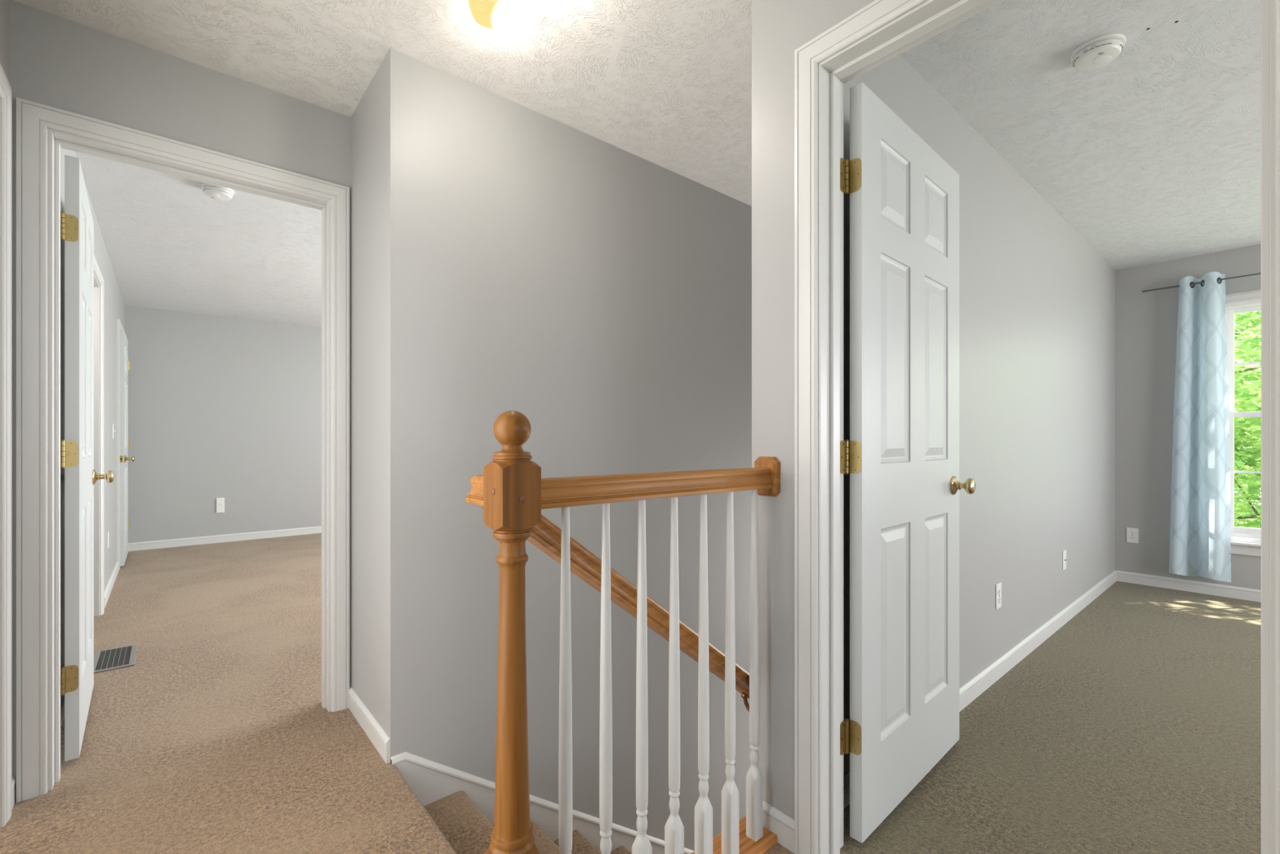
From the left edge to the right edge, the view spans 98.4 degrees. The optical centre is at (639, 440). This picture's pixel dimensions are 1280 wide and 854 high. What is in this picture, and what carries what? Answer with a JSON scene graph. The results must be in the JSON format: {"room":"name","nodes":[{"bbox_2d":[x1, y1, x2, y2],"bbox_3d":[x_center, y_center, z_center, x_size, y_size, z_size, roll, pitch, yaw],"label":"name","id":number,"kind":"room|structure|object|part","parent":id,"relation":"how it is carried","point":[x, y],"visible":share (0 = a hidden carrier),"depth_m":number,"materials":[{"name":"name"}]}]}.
{"room":"upstairs hallway landing","nodes":[
{"label":"upstairs hallway landing","id":0,"kind":"room"},
{"bbox_2d":[0,0,124,666],"bbox_3d":[-2.022,-0.121,1.744,0.154,2.440,9.680,0,0,-41],"label":"wall","id":1,"kind":"structure","parent":0,"point":[113,302],"depth_m":3.82,"materials":[{"name":"grey paint"}]},
{"bbox_2d":[0,62,12,827],"bbox_3d":[-1.604,0.032,1.239,0.132,2.134,0.898,0,0,-41],"label":"door frame","id":2,"kind":"structure","parent":1,"relation":"attached to","point":[6,91],"depth_m":1.58,"materials":[{"name":"white paint"}]},
{"bbox_2d":[12,773,16,808],"bbox_3d":[-0.375,1.058,-0.111,0.014,0.081,4.720,0,0,-41],"label":"baseboard","id":3,"kind":"structure","parent":1,"relation":"attached to","point":[14,779],"depth_m":1.67,"materials":[{"name":"white paint"}]},
{"bbox_2d":[60,560,119,725],"bbox_3d":[-3.530,1.058,3.635,0.014,0.081,4.845,0,0,-41],"label":"baseboard","id":4,"kind":"structure","parent":1,"relation":"attached to","point":[109,585],"depth_m":3.84,"materials":[{"name":"white paint"}]},
{"bbox_2d":[93,254,104,616],"bbox_3d":[-3.200,0.032,3.151,0.150,2.134,0.874,0,0,-41],"label":"door frame","id":5,"kind":"structure","parent":1,"relation":"attached to","point":[99,281],"depth_m":3.47,"materials":[{"name":"white paint"}]},
{"bbox_2d":[106,531,108,548],"bbox_3d":[-3.797,0.707,3.941,0.005,0.115,0.070,0,0,-41],"label":"wall plate","id":6,"kind":"object","parent":1,"relation":"attached to","point":[108,531],"visible":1,"depth_m":3.92,"materials":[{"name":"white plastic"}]},
{"bbox_2d":[111,423,115,438],"bbox_3d":[-4.092,-0.074,4.295,0.018,0.115,0.070,0,0,-41],"label":"light switch","id":7,"kind":"object","parent":1,"relation":"attached to","point":[113,430],"visible":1,"depth_m":4.27,"materials":[{"name":"white plastic"}]},
{"bbox_3d":[-4.097,-0.074,4.291,0.005,0.115,0.070,0,0,-41],"label":"plate","id":8,"kind":"part","parent":7,"relation":"part of","materials":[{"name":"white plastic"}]},
{"bbox_2d":[116,318,123,569],"bbox_3d":[-4.768,0.032,4.982,0.150,2.134,0.894,0,0,-41],"label":"door frame","id":9,"kind":"structure","parent":1,"relation":"attached to","point":[119,326],"depth_m":4.69,"materials":[{"name":"white paint"}]},
{"bbox_2d":[120,328,134,565],"bbox_3d":[-4.711,0.059,5.037,0.168,2.040,0.764,0,0,-41],"label":"door","id":10,"kind":"structure","parent":1,"relation":"in","point":[124,362],"depth_m":4.80,"materials":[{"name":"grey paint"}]},
{"bbox_3d":[-4.458,0.158,4.835,0.048,0.055,0.055,0,0,-41],"label":"knob","id":11,"kind":"part","parent":10,"relation":"part of","materials":[{"name":"gold metal"}]},
{"bbox_2d":[9,0,351,777],"bbox_3d":[-0.377,-0.121,3.070,4.379,2.440,0.115,0,0,-41],"label":"wall","id":12,"kind":"structure","parent":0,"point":[58,62],"depth_m":1.91,"materials":[{"name":"grey paint"}]},
{"bbox_2d":[60,155,114,761],"bbox_3d":[-2.162,0.059,2.134,0.168,2.040,0.804,0,0,-42],"label":"door","id":13,"kind":"structure","parent":12,"relation":"in","point":[77,224],"depth_m":1.88,"materials":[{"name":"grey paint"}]},
{"bbox_3d":[-2.346,0.158,2.427,0.048,0.055,0.055,0,0,-42],"label":"knob","id":14,"kind":"part","parent":13,"relation":"part of","materials":[{"name":"gold metal"}]},
{"bbox_2d":[16,97,349,802],"bbox_3d":[-1.592,0.028,2.030,0.918,2.141,0.150,0,0,-41],"label":"door frame","id":15,"kind":"structure","parent":12,"relation":"attached to","point":[42,130],"depth_m":1.75,"materials":[{"name":"white paint"}]},
{"bbox_2d":[124,305,321,542],"bbox_3d":[-3.543,-0.121,6.892,4.460,2.440,0.120,0,0,-41],"label":"wall","id":16,"kind":"structure","parent":0,"point":[229,408],"depth_m":5.98,"materials":[{"name":"grey paint"}]},
{"bbox_2d":[215,497,224,513],"bbox_3d":[-4.530,0.699,5.957,0.075,0.165,0.017,0,0,-41],"label":"wall device","id":17,"kind":"object","parent":16,"relation":"attached to","point":[220,502],"visible":1,"depth_m":5.95,"materials":[{"name":"white plastic"}]},
{"bbox_2d":[128,525,321,551],"bbox_3d":[-3.497,1.058,6.844,4.212,0.081,0.014,0,0,-41],"label":"baseboard","id":18,"kind":"structure","parent":16,"relation":"attached to","point":[144,545],"depth_m":5.96,"materials":[{"name":"white paint"}]},
{"bbox_2d":[351,66,380,724],"bbox_3d":[-1.019,1.254,2.168,0.115,5.190,0.420,0,0,-41],"label":"wall","id":19,"kind":"structure","parent":0,"point":[366,118],"depth_m":2.11,"materials":[{"name":"grey paint"}]},
{"bbox_2d":[348,685,390,764],"bbox_3d":[-1.031,1.058,2.083,0.014,0.081,0.533,0,0,-41],"label":"baseboard","id":20,"kind":"structure","parent":19,"relation":"attached to","point":[371,727],"depth_m":2.03,"materials":[{"name":"white paint"}]},
{"bbox_2d":[380,47,751,850],"bbox_3d":[0.525,1.254,3.138,3.722,5.190,0.115,0,0,-41],"label":"wall","id":21,"kind":"structure","parent":0,"point":[541,268],"depth_m":2.29,"materials":[{"name":"grey paint"}]},
{"bbox_2d":[390,751,693,853],"bbox_3d":[0.568,2.464,3.088,3.723,2.769,0.017,0,0,-41],"label":"trim","id":22,"kind":"structure","parent":21,"relation":"attached to","point":[431,781],"depth_m":2.09,"materials":[{"name":"white paint"}]},
{"bbox_2d":[465,474,749,711],"bbox_3d":[0.629,1.024,1.896,2.504,1.913,0.098,0,0,-41],"label":"stair handrail","id":23,"kind":"object","parent":21,"relation":"attached to","point":[545,535],"visible":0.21,"depth_m":1.31,"materials":[{"name":"brown wood"}]},
{"bbox_2d":[0,533,1261,853],"bbox_3d":[0.057,1.229,2.998,7.345,0.260,10.480,0,0,-41],"label":"floor","id":24,"kind":"structure","parent":0,"point":[1135,726],"depth_m":2.00,"materials":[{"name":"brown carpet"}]},
{"bbox_2d":[93,643,137,673],"bbox_3d":[-2.650,1.095,2.783,0.163,0.006,0.365,0,0,-41],"label":"floor vent","id":25,"kind":"object","parent":24,"relation":"in","point":[122,656],"visible":0.85,"depth_m":2.78,"materials":[{"name":"grey metal"}]},
{"bbox_2d":[95,646,131,669],"bbox_3d":[-2.650,1.093,2.783,0.119,0.002,0.321,0,0,-41],"label":"grille","id":26,"kind":"object","parent":25,"relation":"attached to","point":[114,657],"depth_m":2.78,"materials":[{"name":"grey metal"}]},
{"bbox_2d":[483,410,541,853],"bbox_3d":[-0.239,0.648,1.034,0.083,1.408,0.083,0,0,-41],"label":"newel post","id":27,"kind":"object","parent":24,"relation":"attached to","point":[512,482],"visible":1,"depth_m":1.01,"materials":[{"name":"brown wood"}]},
{"bbox_2d":[541,466,773,509],"bbox_3d":[0.068,0.101,1.298,0.732,0.056,0.060,0,0,-41],"label":"handrail","id":28,"kind":"object","parent":27,"relation":"attached to","point":[562,491],"visible":0.83,"depth_m":1.22,"materials":[{"name":"brown wood"}]},
{"bbox_2d":[423,790,631,853],"bbox_3d":[0.522,2.364,2.403,2.790,2.157,0.970,0,0,-41],"label":"stairs","id":29,"kind":"structure","parent":24,"relation":"attached to","point":[468,830],"depth_m":1.90,"materials":[{"name":"beige carpet"}]},
{"bbox_2d":[690,815,777,853],"bbox_3d":[0.059,1.090,1.313,0.736,0.022,0.114,0,0,-41],"label":"landing tread","id":30,"kind":"object","parent":24,"relation":"on","point":[747,845],"visible":0.58,"depth_m":1.49,"materials":[{"name":"brown wood"}]},
{"bbox_2d":[558,506,572,853],"bbox_3d":[-0.150,0.604,1.112,0.032,0.950,0.032,0,0,-41],"label":"baluster","id":31,"kind":"object","parent":30,"relation":"on","point":[565,754],"visible":0.96,"depth_m":1.10,"materials":[{"name":"white paint"}]},
{"bbox_2d":[599,502,612,853],"bbox_3d":[-0.073,0.604,1.178,0.032,0.950,0.032,0,0,-41],"label":"baluster","id":32,"kind":"object","parent":30,"relation":"on","point":[606,681],"visible":0.98,"depth_m":1.17,"materials":[{"name":"white paint"}]},
{"bbox_2d":[631,499,652,853],"bbox_3d":[0.004,0.604,1.244,0.032,0.950,0.032,0,0,-41],"label":"baluster","id":33,"kind":"object","parent":30,"relation":"on","point":[642,844],"visible":0.96,"depth_m":1.23,"materials":[{"name":"white paint"}]},
{"bbox_2d":[664,496,684,853],"bbox_3d":[0.082,0.604,1.310,0.032,0.950,0.032,0,0,-41],"label":"baluster","id":34,"kind":"object","parent":30,"relation":"on","point":[673,827],"visible":0.98,"depth_m":1.30,"materials":[{"name":"white paint"}]},
{"bbox_2d":[694,493,712,853],"bbox_3d":[0.159,0.604,1.376,0.032,0.950,0.032,0,0,-41],"label":"baluster","id":35,"kind":"object","parent":30,"relation":"on","point":[703,807],"visible":0.98,"depth_m":1.37,"materials":[{"name":"white paint"}]},
{"bbox_2d":[721,491,738,853],"bbox_3d":[0.236,0.604,1.442,0.032,0.950,0.032,0,0,-41],"label":"baluster","id":36,"kind":"object","parent":30,"relation":"on","point":[730,792],"visible":0.97,"depth_m":1.43,"materials":[{"name":"white paint"}]},
{"bbox_2d":[746,488,763,841],"bbox_3d":[0.313,0.604,1.508,0.032,0.950,0.032,0,0,-41],"label":"baluster","id":37,"kind":"object","parent":30,"relation":"on","point":[754,777],"visible":0.98,"depth_m":1.50,"materials":[{"name":"white paint"}]},
{"bbox_2d":[13,0,1261,328],"bbox_3d":[0.065,-1.391,3.004,7.605,0.101,10.720,0,0,-41],"label":"ceiling","id":38,"kind":"structure","parent":0,"point":[1151,154],"depth_m":2.15,"materials":[{"name":"white paint"}]},
{"bbox_2d":[200,182,234,200],"bbox_3d":[-2.250,-1.320,2.944,0.142,0.042,0.142,0,0,-19],"label":"smoke detector","id":39,"kind":"object","parent":38,"relation":"attached to","point":[216,192],"visible":0.98,"depth_m":2.91,"materials":[{"name":"white plastic"}]},
{"bbox_2d":[467,0,536,39],"bbox_3d":[-0.401,-1.275,1.614,0.194,0.133,0.194,0,0,-41],"label":"ceiling lamp","id":40,"kind":"object","parent":38,"relation":"attached to","point":[501,19],"visible":1,"depth_m":1.59,"materials":[{"name":"white glass"}]},
{"bbox_2d":[1070,33,1126,71],"bbox_3d":[1.567,-1.320,1.891,0.148,0.042,0.148,0,0,-10],"label":"smoke detector","id":41,"kind":"object","parent":38,"relation":"attached to","point":[1100,51],"visible":1,"depth_m":1.86,"materials":[{"name":"white plastic"}]},
{"bbox_2d":[751,0,875,818],"bbox_3d":[1.666,1.254,0.110,0.115,5.190,4.000,0,0,-41],"label":"wall","id":42,"kind":"structure","parent":0,"point":[780,28],"depth_m":1.53,"materials":[{"name":"grey paint"}]},
{"bbox_2d":[754,456,780,496],"bbox_3d":[0.353,0.100,1.542,0.019,0.110,0.080,0,0,-41],"label":"rosette","id":43,"kind":"object","parent":42,"relation":"attached to","point":[772,463],"visible":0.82,"depth_m":1.52,"materials":[{"name":"brown wood"}]},
{"bbox_2d":[763,800,794,853],"bbox_3d":[1.357,1.058,0.372,0.014,0.081,3.200,0,0,-41],"label":"baseboard","id":44,"kind":"structure","parent":42,"relation":"attached to","point":[776,821],"depth_m":1.50,"materials":[{"name":"white paint"}]},
{"bbox_2d":[794,0,1279,853],"bbox_3d":[0.758,0.032,1.171,0.150,2.134,0.898,0,0,-41],"label":"door frame","id":45,"kind":"structure","parent":42,"relation":"attached to","point":[882,30],"depth_m":1.43,"materials":[{"name":"white paint"}]},
{"bbox_2d":[840,82,975,842],"bbox_3d":[0.848,0.059,1.736,0.804,2.040,0.168,0,0,-43],"label":"door","id":46,"kind":"structure","parent":45,"relation":"attached to","point":[900,457],"depth_m":1.65,"materials":[{"name":"white paint"}]},
{"bbox_3d":[1.138,0.158,1.923,0.055,0.055,0.048,0,0,-43],"label":"knob","id":47,"kind":"part","parent":46,"relation":"part of","materials":[{"name":"gold metal"}]},
{"bbox_2d":[843,54,1115,776],"bbox_3d":[2.074,1.254,3.006,4.270,5.190,0.130,0,0,-41],"label":"wall","id":48,"kind":"structure","parent":0,"point":[1037,301],"depth_m":2.74,"materials":[{"name":"grey paint"}]},
{"bbox_2d":[843,569,1116,808],"bbox_3d":[2.121,1.058,2.951,4.270,0.081,0.014,0,0,-41],"label":"baseboard","id":49,"kind":"structure","parent":48,"relation":"attached to","point":[972,689],"depth_m":2.75,"materials":[{"name":"white paint"}]},
{"bbox_2d":[995,582,1001,609],"bbox_3d":[1.671,0.723,2.570,0.070,0.115,0.008,0,0,-41],"label":"wall outlet","id":50,"kind":"object","parent":48,"relation":"attached to","point":[998,586],"visible":1,"depth_m":2.56,"materials":[{"name":"white plastic"}]},
{"bbox_2d":[1062,549,1066,569],"bbox_3d":[2.567,0.721,3.336,0.070,0.115,0.010,0,0,-41],"label":"wall plate","id":51,"kind":"object","parent":48,"relation":"attached to","point":[1064,551],"visible":1,"depth_m":3.33,"materials":[{"name":"white plastic"}]},
{"bbox_2d":[1115,244,1261,590],"bbox_3d":[5.046,0.029,2.924,0.140,2.740,4.120,0,0,-41],"label":"wall","id":52,"kind":"structure","parent":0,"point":[1146,322],"depth_m":4.19,"materials":[{"name":"grey paint"}]},
{"bbox_2d":[1126,527,1138,542],"bbox_3d":[3.803,0.731,4.263,0.008,0.115,0.070,0,0,-41],"label":"wall outlet","id":53,"kind":"object","parent":52,"relation":"attached to","point":[1132,534],"visible":1,"depth_m":4.26,"materials":[{"name":"white plastic"}]},
{"bbox_2d":[1116,570,1261,602],"bbox_3d":[4.995,1.058,2.865,0.014,0.081,3.858,0,0,-41],"label":"baseboard","id":54,"kind":"structure","parent":52,"relation":"attached to","point":[1240,593],"depth_m":4.01,"materials":[{"name":"white paint"}]},
{"bbox_2d":[1142,272,1261,292],"bbox_3d":[4.385,-1.123,3.517,0.094,0.060,1.762,0,0,-41],"label":"curtain rod","id":55,"kind":"object","parent":52,"relation":"attached to","point":[1199,282],"visible":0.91,"depth_m":3.94,"materials":[{"name":"grey metal"}]},
{"bbox_2d":[1168,271,1231,582],"bbox_3d":[3.980,-0.097,3.935,0.130,2.165,0.315,0,0,-41],"label":"curtain","id":56,"kind":"object","parent":55,"relation":"hanging from","point":[1200,536],"visible":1,"depth_m":3.93,"materials":[{"name":"blue fabric"}]},
{"bbox_2d":[1225,289,1261,556],"bbox_3d":[4.457,-0.119,3.578,0.185,1.815,1.100,0,0,-41],"label":"window","id":57,"kind":"structure","parent":52,"relation":"attached to","point":[1244,540],"depth_m":3.87,"materials":[{"name":"white plastic"}]},
{"bbox_3d":[4.414,-0.161,3.541,0.018,1.730,1.076,0,0,-41],"label":"casing","id":58,"kind":"part","parent":57,"relation":"part of","materials":[{"name":"white paint"}]},
{"bbox_3d":[4.491,-0.550,3.607,0.034,0.773,0.900,0,0,-41],"label":"sash","id":59,"kind":"part","parent":57,"relation":"part of","materials":[{"name":"white plastic"}]},
{"bbox_3d":[4.461,0.221,3.581,0.034,0.845,0.900,0,0,-41],"label":"sash","id":60,"kind":"part","parent":57,"relation":"part of","materials":[{"name":"white plastic"}]},
{"bbox_3d":[4.459,0.659,3.579,0.060,0.030,0.900,0,0,-41],"label":"sill","id":61,"kind":"part","parent":57,"relation":"part of","materials":[{"name":"white plastic"}]},
{"bbox_3d":[4.418,0.712,3.544,0.081,0.020,1.100,0,0,-41],"label":"sill","id":62,"kind":"part","parent":57,"relation":"part of","materials":[{"name":"white paint"}]},
{"label":"outside","id":63,"kind":"structure","parent":0,"visible":0},
{"bbox_3d":[11.505,4.299,11.164,48.000,0.200,46.000,0,0,-41],"label":"ground","id":64,"kind":"structure","parent":63,"visible":0},
{"bbox_2d":[1234,311,1261,528],"bbox_3d":[7.336,0.331,6.607,3.408,7.935,5.147,0,0,-18],"label":"maple tree","id":65,"kind":"object","parent":64,"relation":"on","point":[1246,317],"visible":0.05,"depth_m":6.16,"materials":[{"name":"green plant"}]},
{"bbox_2d":[1234,311,1261,528],"bbox_3d":[10.176,0.775,7.292,2.915,7.048,6.361,0,0,-38],"label":"maple tree","id":66,"kind":"object","parent":64,"relation":"on","point":[1242,508],"visible":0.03,"depth_m":8.13,"materials":[{"name":"green plant"}]},
{"bbox_2d":[1234,314,1261,524],"bbox_3d":[11.579,0.407,12.361,7.486,7.783,3.946,0,0,44],"label":"maple tree","id":67,"kind":"object","parent":64,"relation":"on","point":[1255,327],"visible":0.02,"depth_m":10.64,"materials":[{"name":"green plant"}]}
]}

